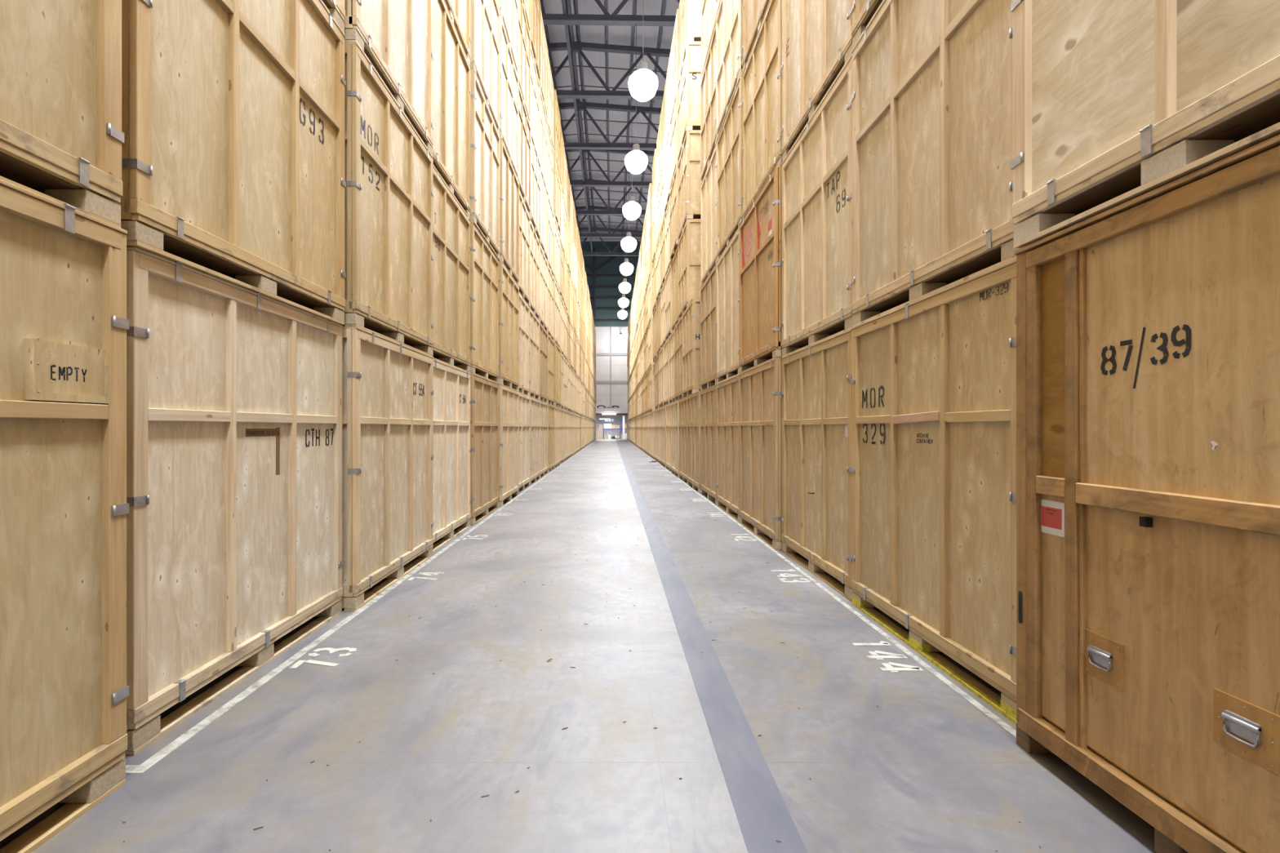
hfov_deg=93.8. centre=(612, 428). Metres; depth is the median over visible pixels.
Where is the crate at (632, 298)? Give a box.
[631,297,632,322]
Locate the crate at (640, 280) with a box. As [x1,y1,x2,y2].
[639,280,640,317]
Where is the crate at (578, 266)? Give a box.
[577,266,579,307]
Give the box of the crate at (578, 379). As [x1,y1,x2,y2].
[577,378,579,415]
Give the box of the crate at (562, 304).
[560,294,564,355]
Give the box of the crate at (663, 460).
[660,404,666,468]
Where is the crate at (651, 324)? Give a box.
[648,320,654,369]
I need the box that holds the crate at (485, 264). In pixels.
[469,222,499,383]
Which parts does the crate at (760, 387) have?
corner post, cross rail, panel, cross rail, panel, rail, board, rail, lid, cross rail, panel, corner post, frame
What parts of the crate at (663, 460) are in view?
corner post, panel, corner post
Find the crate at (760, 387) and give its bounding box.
[738,358,782,550]
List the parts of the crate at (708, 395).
corner post, rail, rail, cross rail, board, panel, corner post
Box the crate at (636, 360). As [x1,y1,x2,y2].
[635,360,636,389]
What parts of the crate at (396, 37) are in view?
frame, corner post, panel, board, panel, panel, corner post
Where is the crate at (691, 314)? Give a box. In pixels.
[682,297,700,397]
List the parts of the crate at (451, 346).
panel, cross rail, board, panel, rail, rail, lid, cross rail, panel, cross rail, corner post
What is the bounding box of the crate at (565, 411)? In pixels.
[563,408,567,462]
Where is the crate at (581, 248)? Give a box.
[581,248,582,287]
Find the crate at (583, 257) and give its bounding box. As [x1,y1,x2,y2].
[582,257,584,291]
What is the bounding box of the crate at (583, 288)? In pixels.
[582,288,584,322]
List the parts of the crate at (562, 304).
panel, corner post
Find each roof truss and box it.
[539,0,679,26]
[546,41,671,99]
[558,101,661,150]
[564,149,654,186]
[569,178,648,215]
[574,205,645,238]
[577,226,642,256]
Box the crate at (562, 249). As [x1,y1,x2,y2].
[560,235,564,302]
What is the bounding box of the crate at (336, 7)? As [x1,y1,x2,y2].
[320,0,345,34]
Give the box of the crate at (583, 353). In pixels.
[582,352,584,386]
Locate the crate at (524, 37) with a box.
[518,0,530,124]
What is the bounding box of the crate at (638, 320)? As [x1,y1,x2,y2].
[637,320,639,355]
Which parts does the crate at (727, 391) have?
corner post, panel, cross rail, rail, rail, lid, panel, board, cross rail, panel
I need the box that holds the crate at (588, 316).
[588,315,590,343]
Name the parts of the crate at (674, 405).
corner post, panel, corner post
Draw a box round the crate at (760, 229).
[738,166,782,373]
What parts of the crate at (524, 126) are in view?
panel, rail, cross rail, board, rail, corner post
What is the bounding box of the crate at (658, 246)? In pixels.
[655,234,660,302]
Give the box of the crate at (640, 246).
[639,245,640,283]
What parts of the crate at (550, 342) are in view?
corner post, panel, corner post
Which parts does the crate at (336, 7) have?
board, rail, corner post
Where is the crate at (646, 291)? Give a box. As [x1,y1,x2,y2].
[645,284,648,333]
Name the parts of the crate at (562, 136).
panel, corner post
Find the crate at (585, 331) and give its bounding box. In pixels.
[585,330,586,362]
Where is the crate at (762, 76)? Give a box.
[742,0,782,217]
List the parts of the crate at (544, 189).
corner post, panel, rail, rail, corner post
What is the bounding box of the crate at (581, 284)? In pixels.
[581,284,582,317]
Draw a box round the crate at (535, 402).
[529,396,540,485]
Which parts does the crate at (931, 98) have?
corner post, lid, rail, cross rail, panel, cross rail, panel, board, rail, cross rail, panel, corner post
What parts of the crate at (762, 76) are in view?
corner post, cross rail, panel, lid, rail, cross rail, panel, rail, board, cross rail, panel, corner post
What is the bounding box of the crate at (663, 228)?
[660,215,665,291]
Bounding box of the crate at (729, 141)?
[716,77,742,261]
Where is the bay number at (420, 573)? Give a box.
[407,572,444,580]
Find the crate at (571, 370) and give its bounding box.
[570,367,573,413]
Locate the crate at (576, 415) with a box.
[576,414,577,453]
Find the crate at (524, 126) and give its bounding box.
[518,82,531,216]
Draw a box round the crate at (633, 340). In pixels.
[633,339,635,366]
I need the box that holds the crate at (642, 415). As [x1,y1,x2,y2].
[642,414,644,451]
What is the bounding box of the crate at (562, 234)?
[560,184,564,247]
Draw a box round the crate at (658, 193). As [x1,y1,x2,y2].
[656,176,660,245]
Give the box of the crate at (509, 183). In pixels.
[499,137,519,285]
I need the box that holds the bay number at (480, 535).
[462,534,488,539]
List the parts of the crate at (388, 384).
frame, corner post, panel, cross rail, lid, rail, board, rail, panel, cross rail, panel, cross rail, corner post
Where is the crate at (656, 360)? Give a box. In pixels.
[654,354,658,409]
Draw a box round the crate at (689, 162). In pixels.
[677,129,701,240]
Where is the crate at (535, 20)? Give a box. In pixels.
[530,0,541,85]
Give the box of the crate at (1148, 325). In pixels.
[1013,133,1279,852]
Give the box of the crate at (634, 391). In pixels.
[634,391,635,418]
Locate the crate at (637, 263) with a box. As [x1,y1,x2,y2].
[636,262,638,295]
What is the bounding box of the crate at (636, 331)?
[635,330,636,359]
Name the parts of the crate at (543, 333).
corner post, panel, rail, corner post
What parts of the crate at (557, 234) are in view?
corner post, panel, corner post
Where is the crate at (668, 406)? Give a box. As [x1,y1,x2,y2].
[666,403,671,471]
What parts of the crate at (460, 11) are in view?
panel, panel, corner post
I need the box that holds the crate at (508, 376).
[498,261,519,391]
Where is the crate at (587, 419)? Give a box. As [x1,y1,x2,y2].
[586,418,587,445]
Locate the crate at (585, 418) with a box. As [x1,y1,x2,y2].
[585,417,586,446]
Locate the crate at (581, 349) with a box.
[581,349,582,384]
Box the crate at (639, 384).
[639,384,639,416]
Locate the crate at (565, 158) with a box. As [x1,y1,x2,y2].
[564,148,567,212]
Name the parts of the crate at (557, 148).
frame, corner post, panel, rail, corner post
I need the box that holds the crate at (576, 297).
[576,297,577,339]
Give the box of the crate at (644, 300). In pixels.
[643,293,645,338]
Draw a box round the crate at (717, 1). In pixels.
[716,0,720,12]
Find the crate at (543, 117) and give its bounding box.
[539,86,547,187]
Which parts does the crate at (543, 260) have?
corner post, panel, rail, rail, cross rail, corner post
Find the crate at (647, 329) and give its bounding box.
[646,328,648,372]
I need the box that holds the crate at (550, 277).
[547,263,554,341]
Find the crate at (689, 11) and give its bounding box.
[678,0,701,78]
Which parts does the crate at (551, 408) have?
corner post, panel, corner post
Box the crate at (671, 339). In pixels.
[668,328,675,403]
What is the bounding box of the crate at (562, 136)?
[560,127,564,195]
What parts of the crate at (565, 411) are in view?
corner post, panel, corner post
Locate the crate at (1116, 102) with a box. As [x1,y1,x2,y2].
[1010,0,1279,248]
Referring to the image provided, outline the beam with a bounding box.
[595,413,627,415]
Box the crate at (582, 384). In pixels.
[581,384,582,416]
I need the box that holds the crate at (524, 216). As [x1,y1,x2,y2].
[519,189,530,306]
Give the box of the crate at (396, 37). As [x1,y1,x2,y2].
[343,0,433,155]
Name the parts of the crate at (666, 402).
corner post, panel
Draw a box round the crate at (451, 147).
[432,0,471,218]
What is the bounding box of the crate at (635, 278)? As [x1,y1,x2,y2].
[635,278,635,304]
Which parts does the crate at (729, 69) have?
corner post, rail, cross rail, panel, cross rail, panel, board, rail, cross rail, panel, corner post, frame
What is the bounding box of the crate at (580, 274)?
[579,274,581,312]
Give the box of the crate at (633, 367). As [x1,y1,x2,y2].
[633,367,634,393]
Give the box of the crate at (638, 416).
[637,416,639,448]
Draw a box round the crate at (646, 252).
[644,244,648,291]
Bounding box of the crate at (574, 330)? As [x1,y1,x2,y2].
[573,328,576,373]
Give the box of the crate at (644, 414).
[644,413,645,453]
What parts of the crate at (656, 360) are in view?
corner post, panel, corner post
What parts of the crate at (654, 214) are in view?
corner post, corner post, frame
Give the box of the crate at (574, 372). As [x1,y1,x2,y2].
[573,370,576,413]
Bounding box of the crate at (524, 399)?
[519,391,530,490]
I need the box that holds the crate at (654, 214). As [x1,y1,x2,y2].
[652,200,656,263]
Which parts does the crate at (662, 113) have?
corner post, rail, panel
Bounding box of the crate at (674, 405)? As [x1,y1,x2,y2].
[671,400,679,478]
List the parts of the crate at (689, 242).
corner post, rail, cross rail, panel, board, rail, corner post, frame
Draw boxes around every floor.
[0,438,1155,852]
[595,408,627,413]
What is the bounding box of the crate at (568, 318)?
[567,314,569,364]
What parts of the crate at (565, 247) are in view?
panel, corner post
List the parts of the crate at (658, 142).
corner post, rail, panel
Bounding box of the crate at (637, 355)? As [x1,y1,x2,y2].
[636,355,638,387]
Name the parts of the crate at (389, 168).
frame, corner post, panel, cross rail, lid, rail, board, rail, panel, cross rail, panel, cross rail, corner post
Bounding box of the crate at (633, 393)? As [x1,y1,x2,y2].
[633,393,634,417]
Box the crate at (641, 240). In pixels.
[640,240,642,278]
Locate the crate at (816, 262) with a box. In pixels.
[781,55,853,357]
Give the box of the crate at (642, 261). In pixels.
[641,229,644,270]
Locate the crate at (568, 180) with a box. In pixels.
[567,169,569,222]
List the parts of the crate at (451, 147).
panel, panel, board, rail, rail, lid, panel, corner post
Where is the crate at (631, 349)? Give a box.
[631,349,632,373]
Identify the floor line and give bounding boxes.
[125,442,592,773]
[631,442,1016,737]
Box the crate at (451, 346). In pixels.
[431,165,471,373]
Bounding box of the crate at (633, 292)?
[632,292,633,319]
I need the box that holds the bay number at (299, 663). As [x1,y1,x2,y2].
[288,647,356,668]
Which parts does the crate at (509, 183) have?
corner post, board, lid, panel, rail, rail, corner post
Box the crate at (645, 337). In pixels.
[644,333,646,375]
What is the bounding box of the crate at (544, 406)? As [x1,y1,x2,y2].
[540,400,547,478]
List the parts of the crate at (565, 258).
panel, corner post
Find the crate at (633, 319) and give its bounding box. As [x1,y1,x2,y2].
[631,319,633,346]
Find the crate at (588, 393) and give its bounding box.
[587,392,588,418]
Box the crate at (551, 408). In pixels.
[547,403,555,473]
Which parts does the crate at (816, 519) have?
corner post, cross rail, panel, cross rail, panel, rail, lid, rail, board, cross rail, panel, corner post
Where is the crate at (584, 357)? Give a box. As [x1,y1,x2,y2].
[584,357,585,387]
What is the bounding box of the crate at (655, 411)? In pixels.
[653,408,657,460]
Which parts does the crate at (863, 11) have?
corner post, rail, panel, board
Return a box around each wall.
[580,241,640,326]
[595,326,627,408]
[595,415,627,438]
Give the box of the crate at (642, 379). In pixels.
[641,378,643,415]
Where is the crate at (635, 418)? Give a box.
[635,417,635,445]
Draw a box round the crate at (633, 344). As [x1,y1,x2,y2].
[632,343,634,368]
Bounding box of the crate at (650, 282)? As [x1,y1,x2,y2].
[648,274,653,325]
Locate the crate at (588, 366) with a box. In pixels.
[587,365,588,392]
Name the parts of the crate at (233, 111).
frame, corner post, panel, cross rail, rail, board, panel, cross rail, panel, cross rail, rail, lid, corner post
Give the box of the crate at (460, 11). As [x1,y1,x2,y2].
[444,0,471,64]
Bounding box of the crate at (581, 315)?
[581,315,582,351]
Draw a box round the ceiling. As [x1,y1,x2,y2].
[542,0,679,241]
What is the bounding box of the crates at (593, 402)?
[591,306,631,442]
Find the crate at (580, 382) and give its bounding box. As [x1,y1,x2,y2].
[579,379,582,415]
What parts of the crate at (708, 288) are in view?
corner post, rail, cross rail, panel, rail, board, corner post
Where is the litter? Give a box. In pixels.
[122,482,1040,852]
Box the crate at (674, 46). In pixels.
[670,8,678,116]
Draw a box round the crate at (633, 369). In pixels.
[632,368,633,394]
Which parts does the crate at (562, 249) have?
panel, corner post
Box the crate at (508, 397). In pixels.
[498,384,519,506]
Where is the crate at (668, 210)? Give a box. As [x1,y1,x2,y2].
[665,195,670,276]
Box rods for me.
[551,65,666,224]
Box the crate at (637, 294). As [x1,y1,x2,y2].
[636,293,638,327]
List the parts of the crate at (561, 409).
panel, corner post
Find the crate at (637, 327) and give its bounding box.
[636,327,637,357]
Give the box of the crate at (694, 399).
[687,391,700,493]
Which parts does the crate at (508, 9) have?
panel, corner post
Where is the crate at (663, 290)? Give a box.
[660,279,665,347]
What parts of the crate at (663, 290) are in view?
corner post, panel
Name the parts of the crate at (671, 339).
corner post, panel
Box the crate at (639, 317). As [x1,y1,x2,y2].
[639,317,640,351]
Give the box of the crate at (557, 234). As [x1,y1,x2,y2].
[554,215,559,290]
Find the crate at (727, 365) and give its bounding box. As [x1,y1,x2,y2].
[715,227,739,383]
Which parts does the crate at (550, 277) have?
corner post, panel, rail, corner post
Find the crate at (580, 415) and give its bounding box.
[579,415,581,450]
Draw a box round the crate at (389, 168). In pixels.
[342,42,433,356]
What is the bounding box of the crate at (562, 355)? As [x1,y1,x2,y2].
[560,352,564,408]
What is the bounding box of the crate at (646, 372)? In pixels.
[645,372,647,413]
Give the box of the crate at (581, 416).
[581,416,582,448]
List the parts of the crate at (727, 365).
corner post, panel, rail, lid, panel, rail, board, panel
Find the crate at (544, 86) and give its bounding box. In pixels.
[539,8,548,119]
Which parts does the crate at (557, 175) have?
frame, corner post, panel, rail, corner post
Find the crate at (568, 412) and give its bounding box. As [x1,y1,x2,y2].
[567,410,570,458]
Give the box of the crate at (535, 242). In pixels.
[529,219,539,320]
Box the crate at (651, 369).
[648,363,654,412]
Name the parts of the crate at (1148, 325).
corner post, post, cross rail, panel, panel, handle plate, rail, lid, rail, cross rail, panel, panel, handle plate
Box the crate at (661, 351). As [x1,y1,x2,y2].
[658,346,663,408]
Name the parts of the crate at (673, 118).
corner post, rail, cross rail, panel, rail, board, corner post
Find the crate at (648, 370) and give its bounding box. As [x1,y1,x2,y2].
[647,369,648,413]
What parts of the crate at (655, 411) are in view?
corner post, panel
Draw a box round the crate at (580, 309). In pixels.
[579,309,581,346]
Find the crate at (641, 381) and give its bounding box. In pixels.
[640,381,641,416]
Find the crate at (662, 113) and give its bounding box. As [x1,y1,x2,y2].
[660,91,664,173]
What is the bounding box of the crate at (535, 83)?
[530,42,540,157]
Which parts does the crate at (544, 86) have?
corner post, rail, panel, board, cross rail, rail, corner post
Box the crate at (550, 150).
[547,125,553,210]
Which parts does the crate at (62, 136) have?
panel, board, rail, corner post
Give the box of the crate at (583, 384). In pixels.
[582,384,584,417]
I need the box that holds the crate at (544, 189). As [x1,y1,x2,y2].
[539,164,548,262]
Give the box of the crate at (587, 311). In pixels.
[586,311,587,335]
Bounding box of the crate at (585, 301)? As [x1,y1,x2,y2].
[585,301,586,333]
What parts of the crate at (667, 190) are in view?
corner post, rail, panel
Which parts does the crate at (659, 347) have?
corner post, panel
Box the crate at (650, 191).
[647,182,652,239]
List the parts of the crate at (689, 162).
corner post, rail, cross rail, panel, rail, board, corner post, lid, frame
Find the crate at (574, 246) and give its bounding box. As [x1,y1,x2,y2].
[573,242,576,291]
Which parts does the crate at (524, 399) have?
panel, rail, cross rail, rail, corner post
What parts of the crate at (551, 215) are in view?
panel, rail, corner post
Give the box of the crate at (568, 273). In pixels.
[567,266,569,318]
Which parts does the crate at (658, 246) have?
corner post, panel, corner post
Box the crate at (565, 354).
[563,305,567,360]
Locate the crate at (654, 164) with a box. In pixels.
[652,148,656,213]
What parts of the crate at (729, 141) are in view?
corner post, cross rail, panel, cross rail, rail, panel, lid, rail, board, cross rail, panel, corner post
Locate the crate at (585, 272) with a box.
[585,271,586,305]
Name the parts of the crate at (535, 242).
panel, rail, board, rail, cross rail, corner post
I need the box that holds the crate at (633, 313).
[633,313,635,339]
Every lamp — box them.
[601,412,616,414]
[617,231,627,319]
[617,293,629,307]
[618,186,631,293]
[619,153,633,275]
[620,111,636,252]
[622,195,641,220]
[624,0,648,173]
[627,0,657,102]
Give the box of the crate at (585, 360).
[585,360,586,388]
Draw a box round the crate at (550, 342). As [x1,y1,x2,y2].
[547,333,554,404]
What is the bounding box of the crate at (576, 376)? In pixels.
[575,373,577,414]
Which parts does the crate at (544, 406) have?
rail, rail, corner post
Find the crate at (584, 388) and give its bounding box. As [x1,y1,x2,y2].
[584,387,585,417]
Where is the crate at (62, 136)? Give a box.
[0,0,124,227]
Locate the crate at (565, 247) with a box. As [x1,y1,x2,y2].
[563,200,567,261]
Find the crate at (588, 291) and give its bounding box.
[588,290,590,317]
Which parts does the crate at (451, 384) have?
panel, cross rail, panel, rail, board, lid, cross rail, rail, panel, cross rail, corner post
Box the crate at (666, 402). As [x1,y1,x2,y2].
[662,337,669,405]
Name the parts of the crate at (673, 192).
corner post, cross rail, rail, panel, rail, corner post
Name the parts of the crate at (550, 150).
rail, cross rail, corner post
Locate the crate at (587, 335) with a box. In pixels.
[586,335,587,363]
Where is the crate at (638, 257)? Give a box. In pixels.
[637,257,639,292]
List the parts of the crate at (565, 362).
corner post, panel, corner post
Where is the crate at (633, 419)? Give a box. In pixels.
[633,418,634,444]
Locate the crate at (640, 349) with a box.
[639,349,640,382]
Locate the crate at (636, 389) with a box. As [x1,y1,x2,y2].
[635,389,636,417]
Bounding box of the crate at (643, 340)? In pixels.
[642,339,644,378]
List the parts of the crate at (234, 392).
corner post, panel, cross rail, lid, rail, board, rail, panel, cross rail, panel, cross rail, corner post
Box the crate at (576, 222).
[576,222,577,258]
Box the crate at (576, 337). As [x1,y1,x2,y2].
[576,337,577,375]
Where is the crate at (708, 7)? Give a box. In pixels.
[701,0,717,77]
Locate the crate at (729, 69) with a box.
[715,0,742,141]
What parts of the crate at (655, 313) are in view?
corner post, panel, corner post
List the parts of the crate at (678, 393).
corner post, rail, rail, panel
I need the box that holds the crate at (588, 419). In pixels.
[587,418,588,444]
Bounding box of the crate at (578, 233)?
[577,226,579,270]
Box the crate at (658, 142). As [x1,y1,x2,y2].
[656,120,660,192]
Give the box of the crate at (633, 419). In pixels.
[632,418,633,444]
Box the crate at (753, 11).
[742,0,769,74]
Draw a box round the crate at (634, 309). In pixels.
[634,309,635,335]
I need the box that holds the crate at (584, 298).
[584,297,585,328]
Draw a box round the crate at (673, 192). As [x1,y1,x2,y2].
[669,164,678,262]
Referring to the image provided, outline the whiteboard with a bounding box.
[604,423,611,428]
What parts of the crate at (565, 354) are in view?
panel, corner post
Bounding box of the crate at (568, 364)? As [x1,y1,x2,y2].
[567,361,570,412]
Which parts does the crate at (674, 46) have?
corner post, rail, cross rail, panel, corner post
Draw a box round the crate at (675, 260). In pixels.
[671,244,678,331]
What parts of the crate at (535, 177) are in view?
corner post, panel, board, rail, cross rail, rail, corner post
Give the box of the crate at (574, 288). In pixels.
[573,285,576,332]
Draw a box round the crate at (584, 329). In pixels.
[584,328,585,357]
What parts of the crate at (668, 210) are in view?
corner post, rail, panel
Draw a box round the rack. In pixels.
[603,418,620,439]
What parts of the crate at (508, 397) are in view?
frame, corner post, rail, panel, board, rail, cross rail, corner post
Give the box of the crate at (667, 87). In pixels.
[664,53,670,147]
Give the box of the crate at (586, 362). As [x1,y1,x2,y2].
[586,362,587,391]
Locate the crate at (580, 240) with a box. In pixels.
[579,240,581,277]
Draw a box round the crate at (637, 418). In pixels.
[637,417,638,447]
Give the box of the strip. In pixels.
[615,439,807,852]
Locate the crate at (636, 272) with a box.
[635,271,636,300]
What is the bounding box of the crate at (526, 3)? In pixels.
[523,0,531,35]
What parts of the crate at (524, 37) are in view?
cross rail, rail, board, rail, corner post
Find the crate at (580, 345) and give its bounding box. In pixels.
[579,345,581,381]
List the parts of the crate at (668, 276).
corner post, panel, corner post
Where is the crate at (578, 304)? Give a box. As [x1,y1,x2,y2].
[577,304,579,343]
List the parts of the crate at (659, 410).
corner post, panel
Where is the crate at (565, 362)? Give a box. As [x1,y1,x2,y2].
[563,356,567,410]
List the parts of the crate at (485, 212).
frame, corner post, panel, cross rail, lid, rail, board, rail, panel, cross rail, panel, cross rail, corner post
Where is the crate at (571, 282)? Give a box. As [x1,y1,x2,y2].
[569,275,573,325]
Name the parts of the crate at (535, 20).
corner post, panel, board, rail, cross rail, corner post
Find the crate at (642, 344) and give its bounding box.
[640,344,642,381]
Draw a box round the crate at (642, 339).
[641,303,644,343]
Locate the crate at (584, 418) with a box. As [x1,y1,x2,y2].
[582,417,585,448]
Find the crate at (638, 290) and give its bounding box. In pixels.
[638,289,639,319]
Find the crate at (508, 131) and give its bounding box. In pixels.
[499,14,519,178]
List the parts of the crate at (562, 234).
panel, corner post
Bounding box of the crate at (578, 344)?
[577,339,579,379]
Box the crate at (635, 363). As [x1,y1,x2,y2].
[635,363,635,390]
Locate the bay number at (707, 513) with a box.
[706,512,725,516]
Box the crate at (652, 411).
[650,410,653,459]
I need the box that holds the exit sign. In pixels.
[604,418,613,421]
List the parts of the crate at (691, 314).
corner post, rail, cross rail, panel, rail, corner post, frame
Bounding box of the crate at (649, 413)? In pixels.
[648,412,650,456]
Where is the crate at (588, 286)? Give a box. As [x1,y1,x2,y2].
[587,285,588,314]
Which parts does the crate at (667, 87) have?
corner post, rail, panel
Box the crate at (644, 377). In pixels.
[643,374,645,414]
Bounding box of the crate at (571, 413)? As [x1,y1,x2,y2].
[569,412,573,457]
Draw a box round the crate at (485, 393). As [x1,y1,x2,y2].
[470,373,499,525]
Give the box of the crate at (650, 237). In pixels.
[647,228,652,284]
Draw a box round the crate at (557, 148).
[553,89,560,173]
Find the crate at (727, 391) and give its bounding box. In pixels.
[715,374,739,522]
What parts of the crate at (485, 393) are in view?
corner post, panel, cross rail, lid, rail, board, rail, panel, cross rail, panel, cross rail, corner post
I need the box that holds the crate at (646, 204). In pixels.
[645,204,647,248]
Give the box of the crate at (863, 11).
[850,0,884,48]
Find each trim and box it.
[586,274,635,321]
[595,353,627,383]
[610,326,611,408]
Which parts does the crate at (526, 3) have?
panel, rail, corner post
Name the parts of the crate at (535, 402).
corner post, panel, rail, rail, corner post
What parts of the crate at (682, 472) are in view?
corner post, rail, rail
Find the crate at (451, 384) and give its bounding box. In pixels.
[432,359,471,552]
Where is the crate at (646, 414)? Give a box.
[645,413,648,454]
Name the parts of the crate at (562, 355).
panel, corner post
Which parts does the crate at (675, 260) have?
corner post, rail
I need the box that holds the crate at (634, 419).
[634,418,635,444]
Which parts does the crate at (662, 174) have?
corner post, rail, panel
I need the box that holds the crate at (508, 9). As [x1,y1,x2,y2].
[497,0,519,75]
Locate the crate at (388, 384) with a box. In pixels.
[341,326,433,610]
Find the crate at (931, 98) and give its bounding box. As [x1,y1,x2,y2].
[850,0,1020,327]
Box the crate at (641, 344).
[640,309,642,347]
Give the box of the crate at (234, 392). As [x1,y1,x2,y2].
[124,246,343,755]
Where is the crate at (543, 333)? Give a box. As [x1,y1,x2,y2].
[539,321,547,402]
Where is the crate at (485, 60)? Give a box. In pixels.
[470,0,500,133]
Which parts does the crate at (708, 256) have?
corner post, lid, rail, rail, panel, board, corner post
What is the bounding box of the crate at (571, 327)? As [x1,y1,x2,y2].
[569,320,573,369]
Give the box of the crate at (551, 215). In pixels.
[547,195,554,278]
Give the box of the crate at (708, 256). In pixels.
[700,142,717,285]
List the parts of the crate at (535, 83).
rail, cross rail, rail, corner post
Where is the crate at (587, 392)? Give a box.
[586,391,587,418]
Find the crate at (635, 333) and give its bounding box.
[634,333,635,363]
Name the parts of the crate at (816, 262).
corner post, cross rail, panel, cross rail, panel, rail, lid, rail, board, cross rail, panel, corner post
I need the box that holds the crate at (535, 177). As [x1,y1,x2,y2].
[530,128,541,242]
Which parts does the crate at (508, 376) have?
corner post, lid, rail, board, panel, rail, cross rail, corner post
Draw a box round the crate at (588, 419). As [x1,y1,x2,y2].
[588,418,590,444]
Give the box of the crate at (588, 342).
[588,342,590,368]
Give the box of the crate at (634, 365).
[634,364,635,391]
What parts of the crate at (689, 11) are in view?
corner post, cross rail, panel, corner post, frame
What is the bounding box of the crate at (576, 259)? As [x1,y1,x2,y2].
[576,258,577,299]
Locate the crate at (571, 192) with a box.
[569,184,573,240]
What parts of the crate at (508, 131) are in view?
corner post, board, panel, rail, rail, lid, cross rail, corner post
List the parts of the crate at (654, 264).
corner post, panel, corner post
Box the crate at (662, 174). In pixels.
[660,155,665,231]
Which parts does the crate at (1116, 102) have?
corner post, panel, rail, board, panel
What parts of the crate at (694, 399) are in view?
corner post, rail, cross rail, panel, rail, corner post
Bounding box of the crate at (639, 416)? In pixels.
[639,416,640,448]
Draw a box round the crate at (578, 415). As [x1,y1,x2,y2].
[577,414,579,451]
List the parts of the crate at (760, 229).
corner post, cross rail, panel, rail, board, rail, lid, cross rail, panel, corner post, frame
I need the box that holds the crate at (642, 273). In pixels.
[640,272,642,309]
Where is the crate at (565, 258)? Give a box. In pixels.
[564,252,567,311]
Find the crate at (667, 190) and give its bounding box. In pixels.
[664,125,670,214]
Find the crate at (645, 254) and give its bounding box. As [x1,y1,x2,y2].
[644,253,645,296]
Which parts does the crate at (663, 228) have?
corner post, panel, corner post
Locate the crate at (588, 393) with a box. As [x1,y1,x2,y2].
[588,393,590,418]
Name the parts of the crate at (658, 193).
corner post, panel, corner post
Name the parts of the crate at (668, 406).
corner post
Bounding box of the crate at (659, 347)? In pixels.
[656,293,661,355]
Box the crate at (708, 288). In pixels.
[700,262,716,391]
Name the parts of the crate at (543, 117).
corner post, panel, rail, rail, cross rail, corner post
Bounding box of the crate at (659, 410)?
[657,407,661,463]
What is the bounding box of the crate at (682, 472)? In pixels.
[678,395,687,481]
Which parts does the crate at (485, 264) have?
corner post, panel, cross rail, board, lid, rail, rail, panel, cross rail, panel, cross rail, corner post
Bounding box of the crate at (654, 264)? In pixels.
[652,253,657,313]
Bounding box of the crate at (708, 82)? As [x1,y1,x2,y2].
[700,22,716,185]
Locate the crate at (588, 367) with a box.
[588,367,590,394]
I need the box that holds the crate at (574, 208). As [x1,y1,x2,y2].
[573,200,576,249]
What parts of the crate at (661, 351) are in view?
corner post, panel, corner post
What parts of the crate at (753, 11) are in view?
corner post, panel, panel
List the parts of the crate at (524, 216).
panel, rail, cross rail, board, rail, corner post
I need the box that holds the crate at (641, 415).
[640,415,642,450]
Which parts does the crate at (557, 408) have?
panel, corner post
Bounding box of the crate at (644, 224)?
[643,213,645,261]
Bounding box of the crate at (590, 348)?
[590,348,591,373]
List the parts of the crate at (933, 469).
corner post, cross rail, panel, cross rail, panel, lid, rail, board, rail, cross rail, panel, corner post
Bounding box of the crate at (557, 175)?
[553,152,560,234]
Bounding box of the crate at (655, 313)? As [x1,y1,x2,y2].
[653,305,657,362]
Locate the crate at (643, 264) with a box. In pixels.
[642,263,644,303]
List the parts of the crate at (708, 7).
corner post, cross rail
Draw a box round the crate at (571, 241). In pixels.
[570,232,573,284]
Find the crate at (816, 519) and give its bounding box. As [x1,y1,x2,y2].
[781,328,853,602]
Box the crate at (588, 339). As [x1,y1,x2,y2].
[587,338,588,365]
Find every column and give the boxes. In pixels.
[584,248,622,324]
[622,415,624,439]
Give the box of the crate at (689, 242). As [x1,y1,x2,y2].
[678,218,701,319]
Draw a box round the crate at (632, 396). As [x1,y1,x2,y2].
[631,395,632,419]
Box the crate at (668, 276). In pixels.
[665,262,671,341]
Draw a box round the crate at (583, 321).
[582,320,584,354]
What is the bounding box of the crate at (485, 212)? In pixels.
[470,70,500,260]
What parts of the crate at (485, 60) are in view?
frame, corner post, panel, rail, board, panel, cross rail, panel, cross rail, rail, corner post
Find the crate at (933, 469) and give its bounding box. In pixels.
[850,259,1017,724]
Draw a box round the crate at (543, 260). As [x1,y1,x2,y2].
[539,243,547,332]
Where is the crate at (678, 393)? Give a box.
[674,315,683,400]
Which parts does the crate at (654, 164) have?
corner post, corner post, frame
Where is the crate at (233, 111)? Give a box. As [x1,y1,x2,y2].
[115,0,346,324]
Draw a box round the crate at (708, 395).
[700,384,716,505]
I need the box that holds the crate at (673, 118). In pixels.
[669,87,677,189]
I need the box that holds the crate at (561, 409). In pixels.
[560,408,563,463]
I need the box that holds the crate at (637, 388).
[636,387,637,417]
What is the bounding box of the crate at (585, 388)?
[585,388,586,417]
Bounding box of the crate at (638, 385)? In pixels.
[637,385,639,417]
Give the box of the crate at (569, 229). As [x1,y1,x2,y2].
[567,214,571,275]
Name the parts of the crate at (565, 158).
panel, corner post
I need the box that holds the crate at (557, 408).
[554,405,559,468]

